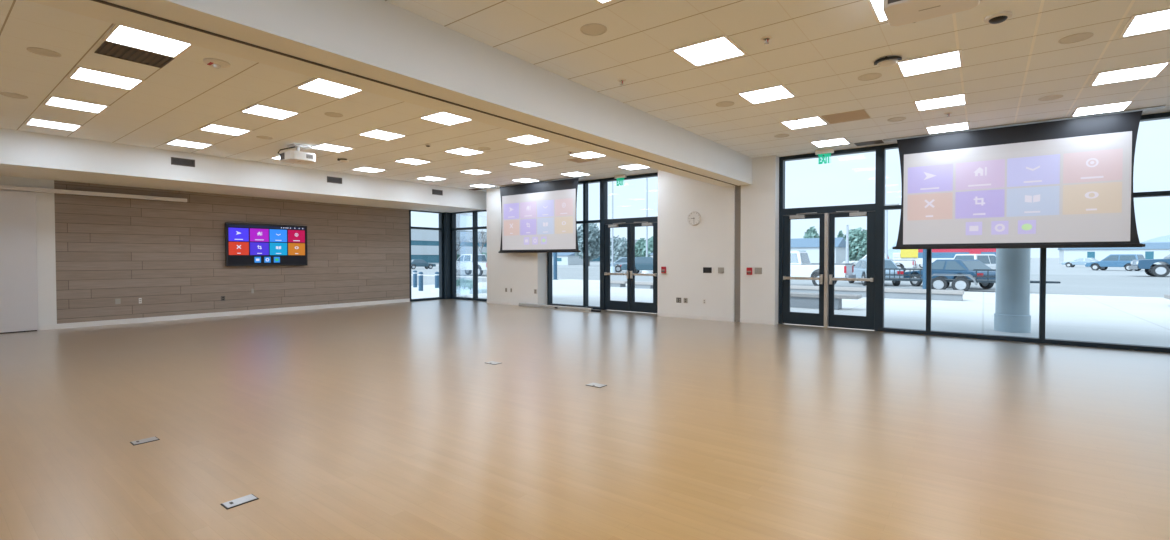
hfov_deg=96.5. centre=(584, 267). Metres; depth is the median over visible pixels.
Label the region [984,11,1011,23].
dome camera
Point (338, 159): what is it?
antenna
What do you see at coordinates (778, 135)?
ceiling speaker
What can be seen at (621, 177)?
exit sign
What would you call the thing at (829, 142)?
diffuser
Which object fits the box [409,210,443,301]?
window
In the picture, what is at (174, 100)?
ceiling
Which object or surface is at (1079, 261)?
car
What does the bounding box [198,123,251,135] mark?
recessed light
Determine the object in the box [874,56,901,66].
antenna
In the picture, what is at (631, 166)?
recessed light
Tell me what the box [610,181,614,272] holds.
flagpole
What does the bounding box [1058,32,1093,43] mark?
ceiling speaker
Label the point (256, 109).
recessed light
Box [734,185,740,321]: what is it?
trim
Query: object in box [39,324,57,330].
baseboard
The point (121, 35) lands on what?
recessed light
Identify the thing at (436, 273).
bollard
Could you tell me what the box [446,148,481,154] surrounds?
diffuser
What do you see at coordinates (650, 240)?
tree
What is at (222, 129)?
diffuser
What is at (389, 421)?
floor
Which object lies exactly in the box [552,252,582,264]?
house
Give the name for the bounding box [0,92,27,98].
ceiling speaker
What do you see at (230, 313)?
baseboard
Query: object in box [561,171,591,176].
recessed light
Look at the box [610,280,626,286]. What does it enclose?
concrete bench
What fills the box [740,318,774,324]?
baseboard
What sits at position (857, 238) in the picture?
tree
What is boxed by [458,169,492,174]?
recessed light
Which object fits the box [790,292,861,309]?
concrete bench
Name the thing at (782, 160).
window
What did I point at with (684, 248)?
wall
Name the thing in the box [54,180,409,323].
wall
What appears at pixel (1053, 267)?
ground
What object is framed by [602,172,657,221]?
window
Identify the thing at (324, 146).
recessed light
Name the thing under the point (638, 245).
tree
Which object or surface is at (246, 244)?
television
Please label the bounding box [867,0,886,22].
recessed light
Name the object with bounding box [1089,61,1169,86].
recessed light
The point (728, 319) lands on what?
baseboard
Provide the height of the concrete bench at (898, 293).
0.340 m
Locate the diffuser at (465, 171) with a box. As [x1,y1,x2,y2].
[463,170,489,173]
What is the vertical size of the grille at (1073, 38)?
0.009 m
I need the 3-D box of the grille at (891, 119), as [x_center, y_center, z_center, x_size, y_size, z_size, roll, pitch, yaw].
[4.892,-2.320,8.200,0.222,0.009,0.222,1,1,37]
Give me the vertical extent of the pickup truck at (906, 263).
1.950 m
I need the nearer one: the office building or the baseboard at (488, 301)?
the baseboard at (488, 301)
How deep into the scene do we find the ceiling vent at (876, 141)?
9.91 m
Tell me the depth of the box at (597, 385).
5.86 m
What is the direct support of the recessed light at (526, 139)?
in the ceiling at (174, 100)
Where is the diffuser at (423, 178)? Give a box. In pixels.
[418,177,441,180]
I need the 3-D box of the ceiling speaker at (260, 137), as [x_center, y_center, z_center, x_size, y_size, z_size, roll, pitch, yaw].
[-5.764,-2.329,9.403,0.256,0.010,0.256,1,1,37]
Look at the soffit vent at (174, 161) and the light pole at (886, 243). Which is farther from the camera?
the light pole at (886, 243)
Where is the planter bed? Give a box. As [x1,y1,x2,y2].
[430,287,486,293]
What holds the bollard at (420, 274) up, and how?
on the sidewalk
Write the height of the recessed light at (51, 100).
0.012 m
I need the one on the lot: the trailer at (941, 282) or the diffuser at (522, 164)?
the trailer at (941, 282)
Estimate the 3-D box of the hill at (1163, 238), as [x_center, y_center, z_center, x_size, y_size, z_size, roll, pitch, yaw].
[761.779,-27.498,676.142,110.000,31.910,300.000,1,1,37]
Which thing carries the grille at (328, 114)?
attached to the ceiling speaker at (331, 114)
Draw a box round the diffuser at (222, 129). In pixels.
[201,125,247,134]
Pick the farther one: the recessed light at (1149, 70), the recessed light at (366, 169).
the recessed light at (366, 169)
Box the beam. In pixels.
[27,0,751,186]
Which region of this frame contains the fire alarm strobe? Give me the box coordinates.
[203,58,229,68]
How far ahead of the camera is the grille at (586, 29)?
4.96 m
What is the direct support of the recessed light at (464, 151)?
in the ceiling at (174, 100)
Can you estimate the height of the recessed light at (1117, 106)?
0.012 m
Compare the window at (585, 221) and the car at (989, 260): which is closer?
the window at (585, 221)
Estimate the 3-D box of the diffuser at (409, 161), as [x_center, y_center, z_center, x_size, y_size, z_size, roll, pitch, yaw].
[-3.864,-2.375,11.726,0.544,0.006,0.544,1,1,37]
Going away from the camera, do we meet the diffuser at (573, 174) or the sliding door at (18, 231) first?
the sliding door at (18, 231)
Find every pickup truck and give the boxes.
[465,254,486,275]
[790,251,855,285]
[843,254,916,271]
[1129,254,1169,276]
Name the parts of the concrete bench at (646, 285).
seat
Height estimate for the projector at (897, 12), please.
0.267 m
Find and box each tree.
[467,230,486,253]
[574,223,599,265]
[610,235,626,265]
[635,238,645,256]
[641,236,652,256]
[803,226,818,237]
[837,230,843,237]
[843,227,866,263]
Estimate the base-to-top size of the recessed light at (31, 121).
0.012 m
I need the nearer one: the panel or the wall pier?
the wall pier
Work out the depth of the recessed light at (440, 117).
8.11 m
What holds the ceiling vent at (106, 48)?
in the ceiling at (174, 100)
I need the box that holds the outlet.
[115,299,120,303]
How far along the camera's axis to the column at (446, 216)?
18.22 m
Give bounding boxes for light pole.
[845,224,849,262]
[885,203,898,258]
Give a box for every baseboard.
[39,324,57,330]
[58,299,409,328]
[487,300,531,305]
[657,312,733,321]
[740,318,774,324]
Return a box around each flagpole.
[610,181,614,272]
[642,178,651,272]
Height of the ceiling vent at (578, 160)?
0.010 m
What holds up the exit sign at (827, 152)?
hanging from the ceiling at (819, 50)
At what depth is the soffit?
11.18 m
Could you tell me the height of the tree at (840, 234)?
6.564 m
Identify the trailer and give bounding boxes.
[885,268,1060,290]
[918,249,995,263]
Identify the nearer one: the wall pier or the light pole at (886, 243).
the wall pier
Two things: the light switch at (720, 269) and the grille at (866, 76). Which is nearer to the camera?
the grille at (866, 76)
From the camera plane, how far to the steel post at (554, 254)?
35.01 m
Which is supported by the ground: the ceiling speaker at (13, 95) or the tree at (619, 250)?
the tree at (619, 250)
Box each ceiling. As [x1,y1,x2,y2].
[0,0,657,191]
[384,0,1169,157]
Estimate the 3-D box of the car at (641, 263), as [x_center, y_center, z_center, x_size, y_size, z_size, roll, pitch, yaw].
[5.798,-0.126,47.159,4.873,1.603,1.936,0,1,17]
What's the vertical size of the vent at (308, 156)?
0.080 m
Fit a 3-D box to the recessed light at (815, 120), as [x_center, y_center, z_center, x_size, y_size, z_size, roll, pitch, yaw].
[3.530,-2.321,8.409,0.600,0.012,0.600,1,1,37]
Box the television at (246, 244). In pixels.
[225,222,307,265]
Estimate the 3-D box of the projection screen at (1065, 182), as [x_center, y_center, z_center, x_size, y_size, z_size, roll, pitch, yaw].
[6.925,-1.322,8.605,3.540,2.025,0.140,1,1,37]
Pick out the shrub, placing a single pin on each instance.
(469, 285)
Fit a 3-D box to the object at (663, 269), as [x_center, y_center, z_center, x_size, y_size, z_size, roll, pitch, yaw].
[1.914,0.067,12.728,0.120,0.160,0.055,1,1,37]
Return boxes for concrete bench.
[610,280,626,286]
[635,281,652,288]
[790,285,963,300]
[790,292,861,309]
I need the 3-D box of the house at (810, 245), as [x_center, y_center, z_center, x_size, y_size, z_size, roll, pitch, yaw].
[33.224,-2.109,77.774,9.600,4.400,7.600,1,1,37]
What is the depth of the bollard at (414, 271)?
26.04 m
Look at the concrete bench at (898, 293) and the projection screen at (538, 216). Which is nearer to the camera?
the projection screen at (538, 216)
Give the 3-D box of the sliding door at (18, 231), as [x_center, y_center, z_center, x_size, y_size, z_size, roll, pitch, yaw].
[-10.804,-0.155,10.449,0.138,2.835,4.700,1,1,37]
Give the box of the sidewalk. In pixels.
[411,279,1169,346]
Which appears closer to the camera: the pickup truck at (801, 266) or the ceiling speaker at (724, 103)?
the ceiling speaker at (724, 103)
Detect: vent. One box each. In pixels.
[94,41,173,67]
[171,157,194,166]
[306,154,312,158]
[327,176,341,183]
[432,189,442,194]
[568,157,597,162]
[822,109,869,123]
[854,140,883,145]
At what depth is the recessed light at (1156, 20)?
4.84 m
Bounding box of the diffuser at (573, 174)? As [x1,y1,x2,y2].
[563,172,588,176]
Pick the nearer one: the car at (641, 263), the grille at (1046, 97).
the grille at (1046, 97)
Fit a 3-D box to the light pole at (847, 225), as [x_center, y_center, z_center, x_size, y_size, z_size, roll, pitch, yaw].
[25.107,-1.786,50.004,0.560,4.780,0.560,1,1,37]
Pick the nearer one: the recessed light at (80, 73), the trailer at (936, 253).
the recessed light at (80, 73)
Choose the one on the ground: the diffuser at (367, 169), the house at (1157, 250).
the house at (1157, 250)
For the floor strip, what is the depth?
14.63 m
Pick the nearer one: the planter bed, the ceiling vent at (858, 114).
the ceiling vent at (858, 114)
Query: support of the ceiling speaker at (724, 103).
attached to the ceiling at (819, 50)
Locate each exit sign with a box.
[614,174,626,185]
[815,149,833,163]
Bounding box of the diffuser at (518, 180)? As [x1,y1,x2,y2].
[514,179,536,181]
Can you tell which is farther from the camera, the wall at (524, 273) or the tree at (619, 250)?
the tree at (619, 250)
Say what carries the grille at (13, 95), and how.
attached to the ceiling speaker at (13, 95)
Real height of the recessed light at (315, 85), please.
0.012 m
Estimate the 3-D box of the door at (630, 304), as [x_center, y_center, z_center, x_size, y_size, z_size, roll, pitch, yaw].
[1.279,-0.017,13.823,1.980,2.410,0.237,1,1,37]
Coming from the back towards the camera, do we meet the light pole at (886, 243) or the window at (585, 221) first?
the light pole at (886, 243)
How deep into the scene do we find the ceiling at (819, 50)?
5.68 m
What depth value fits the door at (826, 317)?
10.73 m
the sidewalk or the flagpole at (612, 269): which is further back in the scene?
the flagpole at (612, 269)
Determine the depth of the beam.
4.81 m
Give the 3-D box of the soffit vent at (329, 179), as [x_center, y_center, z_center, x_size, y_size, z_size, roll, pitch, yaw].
[-6.304,-2.192,13.152,0.014,0.150,0.380,1,1,37]
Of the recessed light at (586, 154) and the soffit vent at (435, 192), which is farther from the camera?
the soffit vent at (435, 192)
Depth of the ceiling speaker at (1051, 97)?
7.08 m
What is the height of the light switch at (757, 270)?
0.140 m
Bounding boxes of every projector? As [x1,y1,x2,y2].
[278,144,315,164]
[883,0,979,25]
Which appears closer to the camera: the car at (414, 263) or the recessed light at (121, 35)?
the recessed light at (121, 35)
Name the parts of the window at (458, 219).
glass pane, glass pane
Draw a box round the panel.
[703,267,711,272]
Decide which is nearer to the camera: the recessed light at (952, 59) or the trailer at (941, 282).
the recessed light at (952, 59)
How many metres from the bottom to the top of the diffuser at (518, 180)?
0.006 m
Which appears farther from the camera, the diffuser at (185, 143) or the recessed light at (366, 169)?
the recessed light at (366, 169)
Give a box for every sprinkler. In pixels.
[617,79,625,84]
[761,36,771,43]
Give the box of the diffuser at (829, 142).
[812,139,847,146]
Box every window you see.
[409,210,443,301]
[451,210,486,300]
[547,179,601,309]
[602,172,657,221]
[779,145,879,212]
[879,112,1169,352]
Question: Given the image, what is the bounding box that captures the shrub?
[466,279,472,289]
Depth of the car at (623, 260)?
54.61 m
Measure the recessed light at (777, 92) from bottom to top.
0.012 m
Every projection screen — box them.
[480,176,585,252]
[883,105,1165,248]
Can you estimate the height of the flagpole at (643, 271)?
13.180 m
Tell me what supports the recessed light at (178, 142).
in the ceiling at (174, 100)
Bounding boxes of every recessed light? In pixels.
[24,118,82,130]
[43,95,109,113]
[67,66,144,90]
[102,24,193,57]
[165,139,213,148]
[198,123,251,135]
[239,104,300,119]
[295,78,362,98]
[309,143,354,151]
[351,167,385,172]
[357,129,406,140]
[394,158,430,164]
[415,176,445,180]
[418,111,471,125]
[443,147,485,155]
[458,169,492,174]
[468,184,494,187]
[505,134,548,144]
[509,161,544,167]
[511,178,540,182]
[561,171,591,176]
[568,151,604,158]
[594,0,614,4]
[616,164,648,169]
[670,34,747,66]
[736,84,796,104]
[779,116,828,129]
[810,137,850,147]
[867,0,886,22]
[896,49,963,77]
[913,93,967,110]
[925,121,969,133]
[1070,100,1134,116]
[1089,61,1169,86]
[1119,8,1169,37]
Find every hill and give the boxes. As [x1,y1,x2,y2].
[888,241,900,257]
[1141,235,1169,242]
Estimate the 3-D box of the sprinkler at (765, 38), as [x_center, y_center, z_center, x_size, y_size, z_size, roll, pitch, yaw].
[1.796,-2.239,5.167,0.110,0.054,0.110,1,1,37]
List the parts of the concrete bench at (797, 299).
seat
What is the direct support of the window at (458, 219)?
in the wall at (524, 273)
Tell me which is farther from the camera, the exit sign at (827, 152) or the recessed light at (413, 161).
the recessed light at (413, 161)
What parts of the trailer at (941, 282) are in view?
railing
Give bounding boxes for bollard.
[413,270,416,286]
[418,272,422,290]
[435,272,438,287]
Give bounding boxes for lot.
[411,266,1169,297]
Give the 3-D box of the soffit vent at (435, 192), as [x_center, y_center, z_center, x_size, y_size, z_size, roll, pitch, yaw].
[-4.414,-2.239,15.628,0.014,0.150,0.370,1,1,37]
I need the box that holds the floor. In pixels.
[0,299,1169,539]
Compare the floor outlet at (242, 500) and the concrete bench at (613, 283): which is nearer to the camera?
the floor outlet at (242, 500)
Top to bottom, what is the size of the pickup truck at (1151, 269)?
2.266 m
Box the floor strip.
[519,303,600,311]
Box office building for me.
[411,229,637,263]
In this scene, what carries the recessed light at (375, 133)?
in the ceiling at (174, 100)
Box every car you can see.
[411,260,435,268]
[610,257,626,271]
[621,257,652,272]
[848,259,903,285]
[904,259,995,288]
[953,254,995,268]
[1061,258,1097,266]
[1085,254,1144,270]
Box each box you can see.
[130,436,159,445]
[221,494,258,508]
[485,361,500,364]
[587,383,606,387]
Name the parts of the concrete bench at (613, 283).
seat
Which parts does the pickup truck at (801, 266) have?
bed rail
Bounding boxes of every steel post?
[552,253,558,279]
[922,249,926,288]
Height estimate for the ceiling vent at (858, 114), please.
0.010 m
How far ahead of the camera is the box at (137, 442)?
4.11 m
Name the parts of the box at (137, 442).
lid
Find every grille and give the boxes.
[2,93,25,97]
[326,113,341,116]
[582,25,604,34]
[859,74,879,79]
[889,118,904,120]
[1040,96,1061,99]
[1061,34,1090,42]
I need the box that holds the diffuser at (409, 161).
[397,159,426,163]
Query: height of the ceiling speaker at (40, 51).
0.010 m
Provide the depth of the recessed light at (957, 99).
7.30 m
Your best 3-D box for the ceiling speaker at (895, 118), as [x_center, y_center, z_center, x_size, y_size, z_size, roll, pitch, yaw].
[4.892,-2.320,8.200,0.256,0.010,0.256,1,1,37]
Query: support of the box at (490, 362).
on the floor
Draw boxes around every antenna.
[337,158,348,161]
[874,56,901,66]
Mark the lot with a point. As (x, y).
(1098, 285)
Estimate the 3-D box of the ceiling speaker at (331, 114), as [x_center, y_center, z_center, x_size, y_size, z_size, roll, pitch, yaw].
[-3.801,-2.304,7.904,0.256,0.010,0.256,1,1,37]
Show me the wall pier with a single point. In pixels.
(45, 204)
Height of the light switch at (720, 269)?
0.130 m
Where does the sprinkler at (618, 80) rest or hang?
attached to the ceiling at (819, 50)
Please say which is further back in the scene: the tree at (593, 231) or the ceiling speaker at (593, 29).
the tree at (593, 231)
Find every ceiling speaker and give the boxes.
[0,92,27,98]
[27,47,60,56]
[256,136,272,138]
[324,112,342,116]
[478,147,490,149]
[580,23,606,35]
[716,101,733,106]
[774,134,788,137]
[858,73,881,80]
[887,117,905,121]
[1038,95,1062,100]
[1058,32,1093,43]
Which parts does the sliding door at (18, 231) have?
door rail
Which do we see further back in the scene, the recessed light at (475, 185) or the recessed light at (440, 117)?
the recessed light at (475, 185)
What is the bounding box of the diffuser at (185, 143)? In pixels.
[168,140,208,147]
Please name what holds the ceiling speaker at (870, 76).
attached to the ceiling at (819, 50)
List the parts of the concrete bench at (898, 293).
seat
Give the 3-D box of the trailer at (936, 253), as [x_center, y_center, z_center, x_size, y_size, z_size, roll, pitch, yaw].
[42.409,-0.815,58.183,8.800,2.496,2.430,1,1,37]
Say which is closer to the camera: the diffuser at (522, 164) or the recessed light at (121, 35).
the recessed light at (121, 35)
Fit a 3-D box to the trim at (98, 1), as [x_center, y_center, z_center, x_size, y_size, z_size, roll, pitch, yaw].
[-0.828,-1.698,6.074,0.020,0.013,13.900,1,1,37]
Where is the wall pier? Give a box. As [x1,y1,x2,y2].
[0,176,56,330]
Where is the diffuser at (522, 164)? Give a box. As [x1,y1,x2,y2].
[512,162,540,166]
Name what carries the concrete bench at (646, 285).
on the sidewalk
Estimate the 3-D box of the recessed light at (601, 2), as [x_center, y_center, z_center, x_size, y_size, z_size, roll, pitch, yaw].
[0.198,-2.238,4.046,0.600,0.012,0.600,1,1,37]
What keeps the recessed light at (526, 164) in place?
in the ceiling at (174, 100)
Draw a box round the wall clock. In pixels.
[687,211,700,224]
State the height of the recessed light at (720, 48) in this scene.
0.012 m
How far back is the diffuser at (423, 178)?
14.24 m
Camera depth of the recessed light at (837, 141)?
9.83 m
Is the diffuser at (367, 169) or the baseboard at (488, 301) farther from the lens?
the baseboard at (488, 301)
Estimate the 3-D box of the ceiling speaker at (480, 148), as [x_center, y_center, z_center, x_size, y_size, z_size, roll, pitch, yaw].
[-1.996,-2.351,10.350,0.256,0.010,0.256,1,1,37]
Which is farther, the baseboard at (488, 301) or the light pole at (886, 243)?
the light pole at (886, 243)
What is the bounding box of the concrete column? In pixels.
[994,248,1030,332]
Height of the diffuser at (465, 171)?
0.006 m
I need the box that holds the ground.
[436,258,1169,275]
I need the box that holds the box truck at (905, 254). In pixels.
[893,249,922,267]
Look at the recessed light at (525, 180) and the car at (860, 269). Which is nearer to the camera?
the recessed light at (525, 180)
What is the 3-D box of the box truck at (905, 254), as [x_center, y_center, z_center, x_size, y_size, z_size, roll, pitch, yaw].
[46.841,-1.374,74.941,4.500,2.997,2.200,1,1,37]
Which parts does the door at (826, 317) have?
post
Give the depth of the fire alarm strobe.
5.75 m
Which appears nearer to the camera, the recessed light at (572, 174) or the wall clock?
the wall clock
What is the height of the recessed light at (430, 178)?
0.012 m
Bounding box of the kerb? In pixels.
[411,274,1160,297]
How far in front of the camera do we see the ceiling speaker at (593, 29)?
4.95 m
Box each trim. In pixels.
[91,0,737,185]
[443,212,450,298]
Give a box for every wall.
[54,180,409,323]
[487,188,546,304]
[658,155,778,324]
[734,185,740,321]
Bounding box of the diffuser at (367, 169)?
[354,167,382,171]
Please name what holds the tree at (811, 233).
on the ground
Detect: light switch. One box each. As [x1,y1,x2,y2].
[718,267,723,272]
[755,268,761,273]
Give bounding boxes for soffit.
[0,128,486,212]
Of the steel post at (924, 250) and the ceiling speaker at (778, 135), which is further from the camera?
the steel post at (924, 250)
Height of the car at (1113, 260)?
1.845 m
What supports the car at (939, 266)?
on the lot
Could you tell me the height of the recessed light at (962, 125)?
0.012 m
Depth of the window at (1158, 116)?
9.17 m
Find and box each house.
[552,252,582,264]
[791,237,845,262]
[1058,242,1169,264]
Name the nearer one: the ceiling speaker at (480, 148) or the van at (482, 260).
the ceiling speaker at (480, 148)
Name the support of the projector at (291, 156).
hanging from the ceiling at (174, 100)
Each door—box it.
[0,185,186,333]
[602,220,657,312]
[778,207,879,330]

